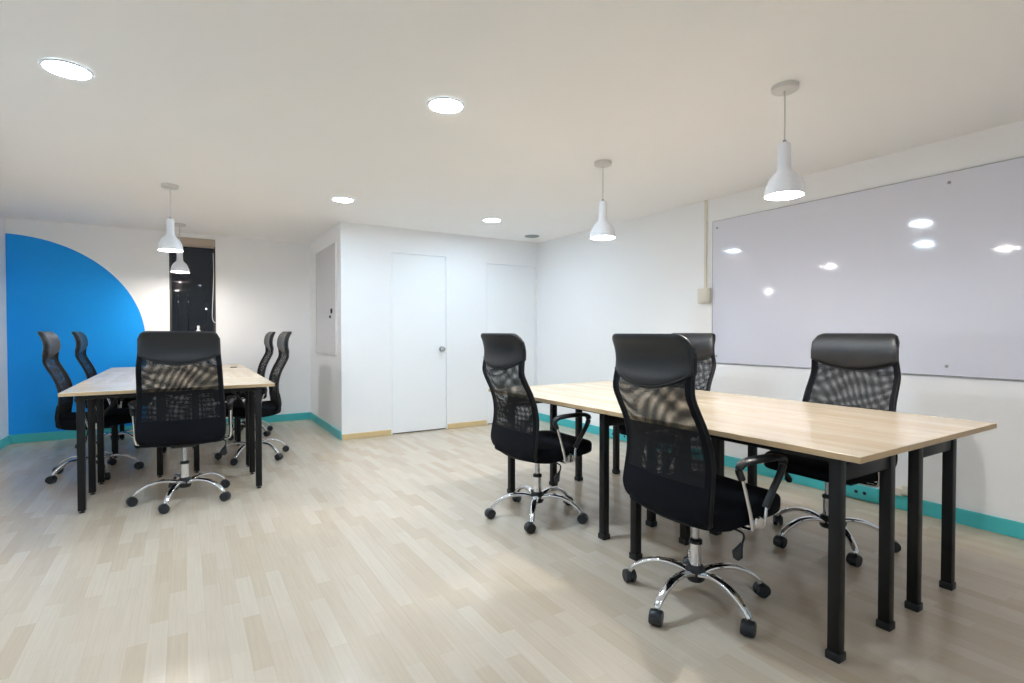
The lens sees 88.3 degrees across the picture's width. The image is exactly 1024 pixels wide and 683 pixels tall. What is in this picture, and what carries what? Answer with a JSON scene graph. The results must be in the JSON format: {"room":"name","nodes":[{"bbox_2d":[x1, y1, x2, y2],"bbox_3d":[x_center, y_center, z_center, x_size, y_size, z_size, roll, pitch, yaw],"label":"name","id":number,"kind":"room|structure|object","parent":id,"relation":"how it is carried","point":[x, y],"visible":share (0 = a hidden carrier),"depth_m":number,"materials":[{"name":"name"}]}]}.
{"room":"open-plan office","nodes":[
{"label":"open-plan office","id":0,"kind":"room"},
{"bbox_2d":[0,215,8,439],"bbox_3d":[-3.070,-0.044,1.781,0.100,2.426,9.267,-1,1,-32],"label":"wall","id":1,"kind":"structure","parent":0,"point":[3,315],"depth_m":5.55,"materials":[{"name":"white paint"}]},
{"bbox_2d":[0,435,9,449],"bbox_3d":[-2.994,1.122,1.789,0.016,0.095,9.167,-1,1,-32],"label":"baseboard","id":2,"kind":"structure","parent":1,"relation":"attached to","point":[4,442],"depth_m":5.51,"materials":[{"name":"teal paint"}]},
{"bbox_2d":[5,218,310,434],"bbox_3d":[-4.131,-0.125,6.517,3.100,2.426,0.100,-1,1,-32],"label":"wall","id":3,"kind":"structure","parent":0,"point":[109,285],"depth_m":6.16,"materials":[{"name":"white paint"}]},
{"bbox_2d":[10,412,309,443],"bbox_3d":[-4.101,1.041,6.488,3.068,0.095,0.016,-1,1,-32],"label":"baseboard","id":4,"kind":"structure","parent":3,"relation":"attached to","point":[71,434],"depth_m":5.92,"materials":[{"name":"teal paint"}]},
{"bbox_2d":[169,246,215,332],"bbox_3d":[-3.982,-0.626,6.581,0.495,1.325,0.125,-1,1,-32],"label":"window","id":5,"kind":"structure","parent":3,"relation":"in","point":[191,294],"depth_m":6.62,"materials":[{"name":"grey glass"}]},
{"bbox_2d":[177,237,214,248],"bbox_3d":[-3.978,-1.231,6.564,0.487,0.112,0.054,-1,1,-32],"label":"roller blind","id":6,"kind":"object","parent":3,"relation":"attached to","point":[187,242],"visible":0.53,"depth_m":6.58,"materials":[{"name":"beige fabric"}]},
{"bbox_2d":[212,257,217,322],"bbox_3d":[-3.762,-0.676,6.669,0.066,0.879,0.015,-1,1,-32],"label":"cable","id":7,"kind":"object","parent":3,"relation":"attached to","point":[213,257],"visible":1,"depth_m":6.66,"materials":[{"name":"white plastic"}]},
{"bbox_2d":[310,222,350,433],"bbox_3d":[-2.301,-0.127,6.604,0.100,2.426,1.686,-1,1,-32],"label":"wall","id":8,"kind":"structure","parent":0,"point":[330,375],"depth_m":6.01,"materials":[{"name":"white paint"}]},
{"bbox_2d":[315,242,336,355],"bbox_3d":[-2.281,-0.491,6.455,0.018,1.300,1.051,-1,1,-32],"label":"board","id":9,"kind":"object","parent":8,"relation":"attached to","point":[326,259],"visible":1,"depth_m":6.38,"materials":[{"name":"white"}]},
{"bbox_2d":[310,412,341,439],"bbox_3d":[-2.350,1.039,6.593,0.016,0.095,1.686,-1,1,-32],"label":"baseboard","id":10,"kind":"structure","parent":8,"relation":"attached to","point":[337,433],"depth_m":6.45,"materials":[{"name":"teal paint"}]},
{"bbox_2d":[350,223,536,433],"bbox_3d":[-0.758,-0.127,6.629,2.546,2.426,0.100,-1,1,-32],"label":"wall","id":11,"kind":"structure","parent":0,"point":[371,246],"depth_m":6.36,"materials":[{"name":"white paint"}]},
{"bbox_2d":[342,420,486,439],"bbox_3d":[-0.771,1.056,6.575,2.646,0.062,0.013,-1,1,-32],"label":"baseboard","id":12,"kind":"structure","parent":11,"relation":"attached to","point":[482,422],"depth_m":6.12,"materials":[{"name":"brown wood"}]},
{"bbox_2d":[390,251,447,434],"bbox_3d":[-1.118,0.017,6.367,0.722,2.147,0.169,-1,1,-32],"label":"door","id":13,"kind":"structure","parent":11,"relation":"in","point":[419,385],"depth_m":6.35,"materials":[{"name":"white paint"}]},
{"bbox_2d":[486,262,535,423],"bbox_3d":[-0.012,0.025,7.055,0.778,2.107,0.169,-1,1,-32],"label":"door","id":14,"kind":"structure","parent":11,"relation":"in","point":[510,288],"depth_m":7.04,"materials":[{"name":"white paint"}]},
{"bbox_2d":[0,0,1023,243],"bbox_3d":[-0.561,-1.322,3.260,5.946,0.080,9.367,-1,1,-32],"label":"ceiling","id":15,"kind":"structure","parent":0,"point":[261,114],"depth_m":2.84,"materials":[{"name":"paint"}]},
{"bbox_2d":[38,58,93,79],"bbox_3d":[-2.071,-1.264,2.453,0.200,0.007,0.200,-1,1,-32],"label":"recessed light","id":16,"kind":"object","parent":15,"relation":"in","point":[67,69],"visible":1,"depth_m":2.45,"materials":[{"name":"white plastic"}]},
{"bbox_2d":[158,183,182,251],"bbox_3d":[-2.844,-1.025,4.387,0.180,0.551,0.180,-1,1,-32],"label":"pendant lamp","id":17,"kind":"object","parent":15,"relation":"hanging from","point":[169,242],"visible":1,"depth_m":4.36,"materials":[{"name":"white metal"}]},
{"bbox_2d":[170,223,188,272],"bbox_3d":[-3.752,-1.052,5.952,0.180,0.551,0.180,-1,1,-32],"label":"pendant lamp","id":18,"kind":"object","parent":15,"relation":"hanging from","point":[179,266],"visible":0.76,"depth_m":5.92,"materials":[{"name":"white metal"}]},
{"bbox_2d":[332,197,353,202],"bbox_3d":[-1.559,-1.305,4.861,0.200,0.007,0.200,-1,1,-32],"label":"recessed light","id":19,"kind":"object","parent":15,"relation":"in","point":[337,199],"visible":1,"depth_m":4.85,"materials":[{"name":"white plastic"}]},
{"bbox_2d":[427,97,464,113],"bbox_3d":[-0.356,-1.271,2.841,0.200,0.007,0.200,-1,1,-32],"label":"recessed light","id":20,"kind":"object","parent":15,"relation":"in","point":[447,105],"visible":1,"depth_m":2.84,"materials":[{"name":"white plastic"}]},
{"bbox_2d":[483,218,500,221],"bbox_3d":[-0.218,-1.321,5.748,0.200,0.007,0.200,-1,1,-32],"label":"recessed light","id":21,"kind":"object","parent":15,"relation":"in","point":[486,219],"visible":1,"depth_m":5.75,"materials":[{"name":"white plastic"}]},
{"bbox_2d":[525,235,538,237],"bbox_3d":[0.255,-1.335,6.702,0.190,0.012,0.190,-1,1,-32],"label":"ceiling vent","id":22,"kind":"object","parent":15,"relation":"in","point":[526,236],"visible":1,"depth_m":6.68,"materials":[{"name":"grey metal"}]},
{"bbox_2d":[590,159,614,239],"bbox_3d":[0.654,-1.015,3.796,0.180,0.551,0.180,-1,1,-32],"label":"pendant lamp","id":23,"kind":"object","parent":15,"relation":"hanging from","point":[602,229],"visible":1,"depth_m":3.77,"materials":[{"name":"white metal"}]},
{"bbox_2d":[764,80,804,199],"bbox_3d":[1.358,-0.995,2.627,0.180,0.551,0.180,-1,1,-32],"label":"pendant lamp","id":24,"kind":"object","parent":15,"relation":"hanging from","point":[785,184],"visible":1,"depth_m":2.60,"materials":[{"name":"white plastic"}]},
{"bbox_2d":[0,419,1023,682],"bbox_3d":[-0.561,1.173,3.303,5.946,0.060,9.367,-1,1,-32],"label":"floor","id":25,"kind":"structure","parent":0,"point":[378,559],"depth_m":2.56,"materials":[{"name":"brown wood"}]},
{"bbox_2d":[37,331,143,483],"bbox_3d":[-3.537,0.518,4.465,0.688,1.209,0.677,-1,1,-32],"label":"office chair","id":26,"kind":"object","parent":25,"relation":"on","point":[65,419],"visible":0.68,"depth_m":4.35,"materials":[{"name":"black fabric"}]},
{"bbox_2d":[71,332,150,448],"bbox_3d":[-4.188,0.500,5.538,0.668,1.209,0.684,-1,1,-32],"label":"office chair","id":27,"kind":"object","parent":25,"relation":"on","point":[81,340],"visible":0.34,"depth_m":5.41,"materials":[{"name":"black fabric"}]},
{"bbox_2d":[79,371,177,484],"bbox_3d":[-3.364,0.715,4.715,0.641,0.808,1.285,-1,1,-32],"label":"desk","id":28,"kind":"object","parent":25,"relation":"on","point":[118,377],"visible":0.53,"depth_m":4.30,"materials":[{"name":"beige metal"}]},
{"bbox_2d":[58,377,274,513],"bbox_3d":[-2.564,0.727,4.039,1.285,0.808,0.705,-1,1,-32],"label":"desk","id":29,"kind":"object","parent":25,"relation":"on","point":[89,393],"visible":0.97,"depth_m":3.89,"materials":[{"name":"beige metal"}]},
{"bbox_2d":[101,364,246,451],"bbox_3d":[-3.676,0.692,5.827,1.285,0.816,0.930,-1,1,-32],"label":"desk","id":30,"kind":"object","parent":25,"relation":"on","point":[224,366],"visible":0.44,"depth_m":5.77,"materials":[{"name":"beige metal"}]},
{"bbox_2d":[126,331,235,513],"bbox_3d":[-2.361,0.530,3.783,0.682,1.209,0.663,-1,1,-28],"label":"office chair","id":31,"kind":"object","parent":25,"relation":"on","point":[169,348],"visible":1,"depth_m":3.57,"materials":[{"name":"black fabric"}]},
{"bbox_2d":[178,368,261,472],"bbox_3d":[-2.818,0.709,5.055,0.641,0.808,1.285,-1,1,-32],"label":"desk","id":32,"kind":"object","parent":25,"relation":"on","point":[244,372],"visible":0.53,"depth_m":4.70,"materials":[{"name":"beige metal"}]},
{"bbox_2d":[213,332,275,440],"bbox_3d":[-3.138,0.489,6.167,0.671,1.209,0.679,-1,1,-32],"label":"office chair","id":33,"kind":"object","parent":25,"relation":"on","point":[268,339],"visible":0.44,"depth_m":6.13,"materials":[{"name":"black fabric"}]},
{"bbox_2d":[214,331,291,465],"bbox_3d":[-2.483,0.508,5.067,0.661,1.209,0.680,-1,1,-32],"label":"office chair","id":34,"kind":"object","parent":25,"relation":"on","point":[272,407],"visible":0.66,"depth_m":4.99,"materials":[{"name":"black fabric"}]},
{"bbox_2d":[481,333,591,533],"bbox_3d":[0.166,0.543,3.451,0.668,1.195,0.677,-1,1,-32],"label":"office chair","id":35,"kind":"object","parent":25,"relation":"on","point":[503,352],"visible":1,"depth_m":3.26,"materials":[{"name":"black fabric"}]},
{"bbox_2d":[488,384,677,539],"bbox_3d":[0.437,0.749,3.591,0.640,0.778,1.300,-1,1,-32],"label":"desk","id":36,"kind":"object","parent":25,"relation":"on","point":[584,399],"visible":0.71,"depth_m":3.24,"materials":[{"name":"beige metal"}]},
{"bbox_2d":[559,381,747,480],"bbox_3d":[0.975,0.744,3.925,0.622,0.778,1.300,-1,1,-32],"label":"desk","id":37,"kind":"object","parent":25,"relation":"on","point":[600,385],"visible":0.32,"depth_m":4.25,"materials":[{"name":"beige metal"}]},
{"bbox_2d":[618,333,715,473],"bbox_3d":[1.162,0.533,4.016,0.688,1.195,0.678,-1,1,-32],"label":"office chair","id":38,"kind":"object","parent":25,"relation":"on","point":[704,343],"visible":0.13,"depth_m":4.01,"materials":[{"name":"black fabric"}]},
{"bbox_2d":[612,334,787,638],"bbox_3d":[0.818,0.562,2.352,0.681,1.195,0.689,0,1,-27],"label":"office chair","id":39,"kind":"object","parent":25,"relation":"on","point":[697,497],"visible":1,"depth_m":2.17,"materials":[{"name":"black fabric"}]},
{"bbox_2d":[606,403,939,663],"bbox_3d":[1.117,0.768,2.498,0.640,0.778,1.270,-1,1,-32],"label":"desk","id":40,"kind":"object","parent":25,"relation":"on","point":[851,451],"visible":0.77,"depth_m":2.11,"materials":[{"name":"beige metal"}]},
{"bbox_2d":[764,333,900,567],"bbox_3d":[1.804,0.551,3.011,0.678,1.195,0.695,-1,1,-32],"label":"office chair","id":41,"kind":"object","parent":25,"relation":"on","point":[863,353],"visible":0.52,"depth_m":3.04,"materials":[{"name":"black fabric"}]},
{"bbox_2d":[697,396,996,612],"bbox_3d":[1.655,0.762,2.832,0.622,0.778,1.270,-1,1,-32],"label":"desk","id":42,"kind":"object","parent":25,"relation":"on","point":[948,430],"visible":0.6,"depth_m":2.46,"materials":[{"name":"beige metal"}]},
{"bbox_2d":[537,120,1023,522],"bbox_3d":[1.895,-0.097,4.867,0.100,2.426,9.267,-1,1,-32],"label":"wall","id":43,"kind":"structure","parent":0,"point":[646,279],"depth_m":4.75,"materials":[{"name":"white paint"}]},
{"bbox_2d":[609,428,612,437],"bbox_3d":[1.146,1.040,5.936,0.032,0.100,0.170,-1,1,-32],"label":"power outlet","id":44,"kind":"object","parent":43,"relation":"attached to","point":[610,429],"visible":0.41,"depth_m":5.96,"materials":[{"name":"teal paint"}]},
{"bbox_2d":[620,434,626,441],"bbox_3d":[1.244,1.043,5.779,0.032,0.100,0.170,-1,1,-32],"label":"power outlet","id":45,"kind":"object","parent":43,"relation":"attached to","point":[622,437],"visible":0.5,"depth_m":5.79,"materials":[{"name":"teal paint"}]},
{"bbox_2d":[698,200,710,302],"bbox_3d":[1.785,-0.833,4.888,0.050,0.953,0.124,-1,1,-32],"label":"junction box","id":46,"kind":"object","parent":43,"relation":"attached to","point":[704,294],"visible":1,"depth_m":4.88,"materials":[{"name":"beige plastic"}]},
{"bbox_2d":[538,413,1023,539],"bbox_3d":[2.320,1.082,4.092,0.016,0.095,7.468,-1,1,-32],"label":"baseboard","id":47,"kind":"structure","parent":43,"relation":"attached to","point":[1007,527],"depth_m":3.42,"materials":[{"name":"teal paint"}]},
{"bbox_2d":[846,484,878,503],"bbox_3d":[2.502,1.073,3.755,0.032,0.105,0.209,-1,1,-32],"label":"power outlet","id":48,"kind":"object","parent":43,"relation":"attached to","point":[862,492],"visible":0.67,"depth_m":3.74,"materials":[{"name":"teal paint"}]},
{"bbox_2d":[712,156,1023,380],"bbox_3d":[2.574,-0.430,3.654,0.017,1.292,2.786,-1,1,-32],"label":"whiteboard","id":49,"kind":"object","parent":43,"relation":"attached to","point":[935,263],"visible":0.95,"depth_m":3.60,"materials":[{"name":"white glass"}]},
{"bbox_2d":[895,485,907,495],"bbox_3d":[2.627,1.005,3.569,0.044,0.075,0.092,-1,1,-32],"label":"plug adapter","id":50,"kind":"object","parent":43,"relation":"attached to","point":[900,491],"visible":0.7,"depth_m":3.54,"materials":[{"name":"beige plastic"}]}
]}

